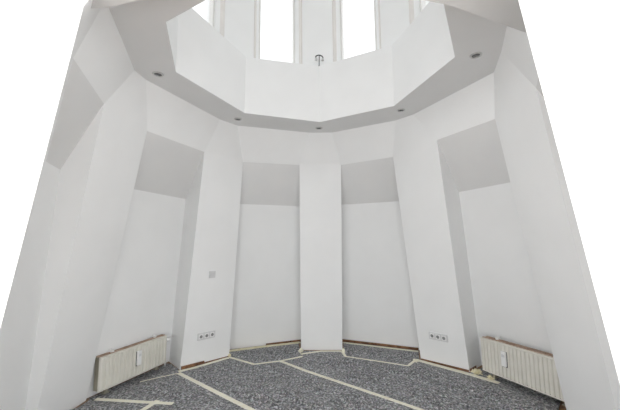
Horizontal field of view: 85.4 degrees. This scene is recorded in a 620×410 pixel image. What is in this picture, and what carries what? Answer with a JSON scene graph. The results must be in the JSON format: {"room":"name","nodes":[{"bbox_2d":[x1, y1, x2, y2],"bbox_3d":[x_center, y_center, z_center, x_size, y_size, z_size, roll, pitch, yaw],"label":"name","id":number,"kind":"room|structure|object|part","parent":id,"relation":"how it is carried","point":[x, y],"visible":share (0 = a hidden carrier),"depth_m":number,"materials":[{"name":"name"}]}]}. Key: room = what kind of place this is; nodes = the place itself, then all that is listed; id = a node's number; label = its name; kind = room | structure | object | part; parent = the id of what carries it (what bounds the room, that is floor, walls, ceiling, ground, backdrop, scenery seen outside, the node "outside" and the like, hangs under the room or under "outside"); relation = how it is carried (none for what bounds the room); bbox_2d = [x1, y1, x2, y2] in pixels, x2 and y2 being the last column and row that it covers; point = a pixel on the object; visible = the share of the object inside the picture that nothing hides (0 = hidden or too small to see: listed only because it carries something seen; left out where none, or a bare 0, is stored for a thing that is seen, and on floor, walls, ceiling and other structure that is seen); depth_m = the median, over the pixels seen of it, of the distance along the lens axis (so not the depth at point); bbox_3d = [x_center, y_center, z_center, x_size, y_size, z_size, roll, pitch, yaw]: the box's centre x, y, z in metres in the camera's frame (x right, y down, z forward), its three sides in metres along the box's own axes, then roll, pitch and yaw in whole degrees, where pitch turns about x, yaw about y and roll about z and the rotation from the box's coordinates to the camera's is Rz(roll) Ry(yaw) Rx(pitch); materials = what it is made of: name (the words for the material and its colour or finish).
{"room":"empty tower room","nodes":[
{"label":"empty tower room","id":0,"kind":"room"},
{"bbox_2d":[0,7,134,409],"bbox_3d":[-1.699,0.206,2.182,0.771,2.858,1.421,2,-7,-19],"label":"wall","id":1,"kind":"structure","parent":0,"point":[101,64],"depth_m":2.30,"materials":[{"name":"white paint"}]},
{"bbox_2d":[25,71,146,409],"bbox_3d":[-2.167,0.290,2.845,1.445,2.858,0.683,-1,-7,4],"label":"pillar","id":2,"kind":"structure","parent":0,"point":[96,184],"depth_m":2.67,"materials":[{"name":"white paint"}]},
{"bbox_2d":[86,80,219,398],"bbox_3d":[-1.626,0.359,3.447,0.902,2.858,1.715,-3,-7,19],"label":"wall","id":3,"kind":"structure","parent":0,"point":[141,303],"depth_m":3.60,"materials":[{"name":"white paint"}]},
{"bbox_2d":[93,334,170,393],"bbox_3d":[-1.781,1.601,3.471,0.118,0.373,0.893,-3,-7,19],"label":"radiator","id":4,"kind":"object","parent":3,"relation":"attached to","point":[113,367],"visible":1,"depth_m":3.33,"materials":[{"name":"beige metal"}]},
{"bbox_3d":[-1.947,1.544,3.063,0.050,0.291,0.006,-3,-7,19],"label":"panel","id":5,"kind":"part","parent":4,"relation":"part of","materials":[{"name":"beige metal"}]},
{"bbox_2d":[96,334,164,357],"bbox_3d":[-1.813,1.465,3.466,0.048,0.056,0.820,-3,-7,19],"label":"grille","id":6,"kind":"object","parent":4,"relation":"attached to","point":[154,337],"depth_m":3.43,"materials":[{"name":"white metal"}]},
{"bbox_2d":[169,120,242,369],"bbox_3d":[-1.363,0.463,4.320,0.685,2.858,1.261,5,-9,-40],"label":"pillar","id":7,"kind":"structure","parent":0,"point":[203,303],"depth_m":4.01,"materials":[{"name":"white paint"}]},
{"bbox_2d":[181,356,227,369],"bbox_3d":[-1.221,1.839,3.950,0.603,0.035,0.040,6,-10,-44],"label":"baseboard","id":8,"kind":"structure","parent":7,"relation":"attached to","point":[200,362],"depth_m":3.85,"materials":[{"name":"brown wood"}]},
{"bbox_2d":[197,330,214,340],"bbox_3d":[-1.224,1.530,3.943,0.023,0.081,0.218,-7,-10,44],"label":"power socket","id":9,"kind":"object","parent":7,"relation":"attached to","point":[210,334],"visible":1,"depth_m":3.93,"materials":[{"name":"white plastic"}]},
{"bbox_2d":[209,271,215,277],"bbox_3d":[-1.165,0.828,4.010,0.026,0.082,0.082,-7,-9,41],"label":"light switch","id":10,"kind":"object","parent":7,"relation":"attached to","point":[211,273],"visible":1,"depth_m":4.00,"materials":[{"name":"grey plastic"}]},
{"bbox_2d":[206,0,258,58],"bbox_3d":[-0.899,-3.676,4.217,0.680,3.995,0.185,5,-9,-40],"label":"pillar","id":11,"kind":"structure","parent":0,"point":[239,14],"depth_m":3.96,"materials":[{"name":"white paint"}]},
{"bbox_2d":[230,125,307,348],"bbox_3d":[-0.499,0.482,4.532,1.457,2.858,0.902,2,-7,-21],"label":"wall","id":12,"kind":"structure","parent":0,"point":[266,308],"depth_m":4.63,"materials":[{"name":"white paint"}]},
{"bbox_2d":[266,339,300,344],"bbox_3d":[-0.372,1.935,4.738,0.512,0.022,0.040,2,-7,-22],"label":"baseboard","id":13,"kind":"structure","parent":12,"relation":"attached to","point":[300,339],"depth_m":4.72,"materials":[{"name":"brown wood"}]},
{"bbox_2d":[109,0,506,132],"bbox_3d":[0.004,-1.203,2.878,5.451,0.120,5.451,2,-7,-18],"label":"ceiling","id":14,"kind":"structure","parent":0,"point":[141,25],"depth_m":2.78,"materials":[{"name":"white paint"}]},
{"bbox_2d":[152,71,163,76],"bbox_3d":[-1.311,-1.125,2.897,0.092,0.010,0.092,-1,-7,1],"label":"recessed light","id":15,"kind":"object","parent":14,"relation":"in","point":[155,73],"visible":1,"depth_m":2.89,"materials":[{"name":"metal"}]},
{"bbox_2d":[469,52,481,58],"bbox_3d":[1.306,-1.177,2.645,0.092,0.010,0.092,-2,-7,10],"label":"recessed light","id":16,"kind":"object","parent":14,"relation":"in","point":[474,55],"visible":1,"depth_m":2.64,"materials":[{"name":"metal"}]},
{"bbox_2d":[91,0,526,32],"bbox_3d":[-0.178,-1.298,0.504,4.900,0.256,3.550,-1,-7,4],"label":"ceiling","id":17,"kind":"structure","parent":0,"point":[508,13],"depth_m":1.75,"materials":[{"name":"grey paint"}]},
{"bbox_2d":[166,2,454,121],"bbox_3d":[0.002,-1.485,2.912,2.882,0.688,2.882,2,-7,-18],"label":"wall","id":18,"kind":"structure","parent":0,"point":[381,78],"depth_m":3.68,"materials":[{"name":"white paint"}]},
{"bbox_2d":[209,0,224,36],"bbox_3d":[-1.188,-3.718,3.783,0.152,3.979,0.612,-4,-8,27],"label":"window","id":19,"kind":"structure","parent":18,"relation":"in","point":[211,2],"depth_m":3.81,"materials":[{"name":"white paint"}]},
{"bbox_3d":[-1.035,-3.691,4.015,0.100,3.979,0.014,0,-7,0],"label":"casing","id":20,"kind":"part","parent":19,"relation":"part of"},
{"bbox_2d":[254,0,301,63],"bbox_3d":[-0.424,-3.645,4.433,0.612,3.979,0.152,2,-7,-18],"label":"window","id":21,"kind":"structure","parent":18,"relation":"in","point":[255,1],"depth_m":4.28,"materials":[{"name":"white paint"}]},
{"bbox_3d":[-0.678,-3.657,4.319,0.014,3.979,0.100,-1,-7,8],"label":"casing","id":22,"kind":"part","parent":21,"relation":"part of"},
{"bbox_3d":[-0.151,-3.640,4.490,0.014,3.979,0.100,6,-10,-44],"label":"casing","id":23,"kind":"part","parent":21,"relation":"part of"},
{"bbox_2d":[315,55,323,65],"bbox_3d":[0.115,-1.768,4.123,0.120,0.163,0.048,1,-7,-10],"label":"metal fitting","id":24,"kind":"object","parent":18,"relation":"on","point":[316,55],"visible":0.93,"depth_m":4.12,"materials":[{"name":"grey metal"}]},
{"bbox_2d":[332,0,380,61],"bbox_3d":[0.579,-3.662,4.357,0.612,3.979,0.152,-4,-8,27],"label":"window","id":25,"kind":"structure","parent":18,"relation":"in","point":[333,1],"depth_m":4.26,"materials":[{"name":"white paint"}]},
{"bbox_3d":[0.318,-3.648,4.455,0.100,3.979,0.014,5,-9,-36],"label":"casing","id":26,"kind":"part","parent":25,"relation":"part of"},
{"bbox_3d":[0.812,-3.683,4.206,0.014,3.979,0.100,0,-7,0],"label":"casing","id":27,"kind":"part","parent":25,"relation":"part of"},
{"bbox_2d":[409,0,425,23],"bbox_3d":[1.233,-3.760,3.599,0.152,3.979,0.612,2,-7,-18],"label":"window","id":28,"kind":"structure","parent":18,"relation":"in","point":[411,2],"depth_m":3.65,"materials":[{"name":"white paint"}]},
{"bbox_3d":[1.118,-3.728,3.851,0.100,3.979,0.014,-1,-7,8],"label":"casing","id":29,"kind":"part","parent":28,"relation":"part of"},
{"bbox_2d":[295,0,343,65],"bbox_3d":[0.089,-3.645,4.538,0.680,3.995,0.185,-1,-7,4],"label":"pillar","id":30,"kind":"structure","parent":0,"point":[317,33],"depth_m":4.28,"materials":[{"name":"white paint"}]},
{"bbox_2d":[74,341,565,409],"bbox_3d":[-0.005,1.698,2.099,6.400,0.150,7.450,-1,-7,4],"label":"floor","id":31,"kind":"structure","parent":0,"point":[561,407],"depth_m":3.73,"materials":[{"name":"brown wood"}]},
{"bbox_2d":[72,364,245,409],"bbox_3d":[-0.780,1.575,1.908,4.100,0.058,1.788,-7,-9,43],"label":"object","id":32,"kind":"structure","parent":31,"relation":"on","point":[185,394],"depth_m":3.07,"materials":[{"name":"grey carpet"}]},
{"bbox_2d":[95,398,173,404],"bbox_3d":[-1.557,1.733,2.966,0.744,0.001,0.052,-1,-7,8],"label":"tape","id":33,"kind":"object","parent":32,"relation":"on","point":[96,399],"visible":1,"depth_m":2.96,"materials":[{"name":"white plastic"}]},
{"bbox_2d":[141,400,159,409],"bbox_3d":[-1.375,1.718,2.873,0.051,0.001,0.219,-2,-7,15],"label":"tape","id":34,"kind":"object","parent":32,"relation":"on","point":[155,401],"visible":1,"depth_m":2.89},
{"bbox_2d":[176,372,255,409],"bbox_3d":[-0.563,1.712,2.860,2.312,0.001,0.055,-7,-9,42],"label":"tape","id":35,"kind":"object","parent":32,"relation":"on","point":[225,396],"visible":1,"depth_m":3.11,"materials":[{"name":"beige paper"}]},
{"bbox_2d":[230,343,301,363],"bbox_3d":[-0.505,1.867,4.271,0.994,0.041,0.650,2,-7,-21],"label":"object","id":36,"kind":"structure","parent":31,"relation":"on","point":[274,353],"depth_m":4.22,"materials":[{"name":"grey carpet"}]},
{"bbox_2d":[229,342,300,351],"bbox_3d":[-0.599,1.917,4.557,0.994,0.005,0.094,2,-7,-22],"label":"tape","id":37,"kind":"object","parent":36,"relation":"on","point":[289,343],"visible":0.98,"depth_m":4.55,"materials":[{"name":"beige paper"}]},
{"bbox_2d":[229,356,302,364],"bbox_3d":[-0.545,1.849,3.999,0.926,0.001,0.296,0,-7,0],"label":"tape","id":38,"kind":"object","parent":36,"relation":"on","point":[299,356],"visible":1,"depth_m":3.96,"materials":[{"name":"beige paper"}]},
{"bbox_2d":[181,358,415,409],"bbox_3d":[0.283,1.671,2.751,3.800,0.052,0.967,-7,-9,42],"label":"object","id":39,"kind":"structure","parent":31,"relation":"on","point":[275,385],"depth_m":3.19,"materials":[{"name":"grey carpet"}]},
{"bbox_2d":[178,357,228,371],"bbox_3d":[-1.208,1.838,3.876,0.072,0.002,0.632,-7,-10,44],"label":"tape","id":40,"kind":"object","parent":39,"relation":"on","point":[226,357],"visible":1,"depth_m":3.84,"materials":[{"name":"beige paper"}]},
{"bbox_2d":[281,361,423,409],"bbox_3d":[0.478,1.741,3.175,2.312,0.001,0.068,-7,-10,43],"label":"tape","id":41,"kind":"object","parent":39,"relation":"on","point":[284,362],"visible":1,"depth_m":3.19,"materials":[{"name":"white plastic"}]},
{"bbox_2d":[343,343,418,364],"bbox_3d":[0.826,1.855,4.248,1.063,0.040,0.590,-4,-8,25],"label":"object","id":42,"kind":"structure","parent":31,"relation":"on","point":[403,357],"depth_m":4.18,"materials":[{"name":"grey carpet"}]},
{"bbox_2d":[341,351,414,365],"bbox_3d":[0.779,1.845,4.038,0.930,0.001,0.224,-4,-8,24],"label":"tape","id":43,"kind":"object","parent":42,"relation":"on","point":[344,354],"visible":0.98,"depth_m":3.93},
{"bbox_2d":[343,342,417,351],"bbox_3d":[0.924,1.899,4.500,1.014,0.004,0.056,-4,-8,25],"label":"tape","id":44,"kind":"object","parent":42,"relation":"on","point":[343,342],"visible":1,"depth_m":4.47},
{"bbox_2d":[285,351,560,409],"bbox_3d":[1.226,1.752,3.454,3.217,0.048,1.401,-7,-9,42],"label":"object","id":45,"kind":"structure","parent":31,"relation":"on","point":[424,386],"depth_m":3.24,"materials":[{"name":"grey carpet"}]},
{"bbox_2d":[300,350,340,354],"bbox_3d":[0.137,1.882,4.306,0.543,0.001,0.102,1,-7,-12],"label":"tape","id":46,"kind":"object","parent":45,"relation":"on","point":[331,350],"visible":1,"depth_m":4.32,"materials":[{"name":"beige paper"}]},
{"bbox_2d":[418,359,500,383],"bbox_3d":[1.556,1.789,3.643,0.081,0.003,0.932,5,-9,-40],"label":"tape","id":47,"kind":"object","parent":45,"relation":"on","point":[419,360],"visible":0.95,"depth_m":3.58,"materials":[{"name":"beige paper"}]},
{"bbox_2d":[470,368,482,374],"bbox_3d":[1.767,1.761,3.571,0.133,0.042,0.139,-1,-7,4],"label":"tape","id":48,"kind":"object","parent":45,"relation":"on","point":[475,371],"visible":1,"depth_m":3.54,"materials":[{"name":"beige paper"}]},
{"bbox_2d":[299,133,341,349],"bbox_3d":[0.175,0.514,4.834,0.569,2.858,1.210,-1,-7,4],"label":"pillar","id":49,"kind":"structure","parent":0,"point":[320,165],"depth_m":4.50,"materials":[{"name":"white paint"}]},
{"bbox_2d":[332,120,419,349],"bbox_3d":[0.787,0.464,4.467,1.499,2.858,0.946,-4,-8,25],"label":"wall","id":50,"kind":"structure","parent":0,"point":[377,301],"depth_m":4.58,"materials":[{"name":"white paint"}]},
{"bbox_2d":[342,339,418,349],"bbox_3d":[0.938,1.904,4.596,1.051,0.028,0.040,-4,-8,25],"label":"baseboard","id":51,"kind":"structure","parent":50,"relation":"attached to","point":[343,340],"depth_m":4.56,"materials":[{"name":"brown wood"}]},
{"bbox_2d":[375,0,429,49],"bbox_3d":[1.015,-3.709,4.072,0.185,3.995,0.680,5,-9,-40],"label":"pillar","id":52,"kind":"structure","parent":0,"point":[394,14],"depth_m":3.83,"materials":[{"name":"white paint"}]},
{"bbox_2d":[393,115,481,371],"bbox_3d":[1.631,0.415,4.118,1.359,2.858,0.705,5,-9,-40],"label":"pillar","id":53,"kind":"structure","parent":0,"point":[428,193],"depth_m":3.76,"materials":[{"name":"white paint"}]},
{"bbox_2d":[429,331,447,341],"bbox_3d":[1.463,1.494,3.815,0.027,0.079,0.219,6,-9,-41],"label":"power socket","id":54,"kind":"object","parent":53,"relation":"attached to","point":[432,335],"visible":1,"depth_m":3.80,"materials":[{"name":"white plastic"}]},
{"bbox_2d":[421,358,468,371],"bbox_3d":[1.519,1.807,3.805,0.548,0.020,0.030,-7,-10,45],"label":"baseboard","id":55,"kind":"structure","parent":53,"relation":"attached to","point":[421,358],"depth_m":3.78,"materials":[{"name":"brown wood"}]},
{"bbox_2d":[413,72,552,361],"bbox_3d":[1.865,0.312,3.284,0.952,2.858,1.760,2,-8,-22],"label":"wall","id":56,"kind":"structure","parent":0,"point":[507,305],"depth_m":3.37,"materials":[{"name":"white paint"}]},
{"bbox_2d":[480,336,565,406],"bbox_3d":[2.011,1.510,3.100,0.140,0.404,0.945,2,-8,-23],"label":"radiator","id":57,"kind":"object","parent":56,"relation":"attached to","point":[534,369],"visible":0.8,"depth_m":3.12,"materials":[{"name":"beige metal"}]},
{"bbox_2d":[482,336,552,356],"bbox_3d":[2.019,1.366,3.155,0.070,0.056,0.872,2,-8,-23],"label":"grille","id":58,"kind":"object","parent":57,"relation":"attached to","point":[497,339],"depth_m":3.25,"materials":[{"name":"white metal"}]},
{"bbox_2d":[502,26,544,99],"bbox_3d":[1.638,0.148,1.924,0.754,2.858,1.421,-4,-8,28],"label":"wall","id":59,"kind":"structure","parent":0,"point":[516,47],"depth_m":2.31,"materials":[{"name":"white paint"}]},
{"bbox_2d":[494,51,619,409],"bbox_3d":[2.175,0.216,2.516,1.365,2.858,0.618,-1,-7,4],"label":"pillar","id":60,"kind":"structure","parent":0,"point":[581,350],"depth_m":2.47,"materials":[{"name":"white paint"}]}
]}

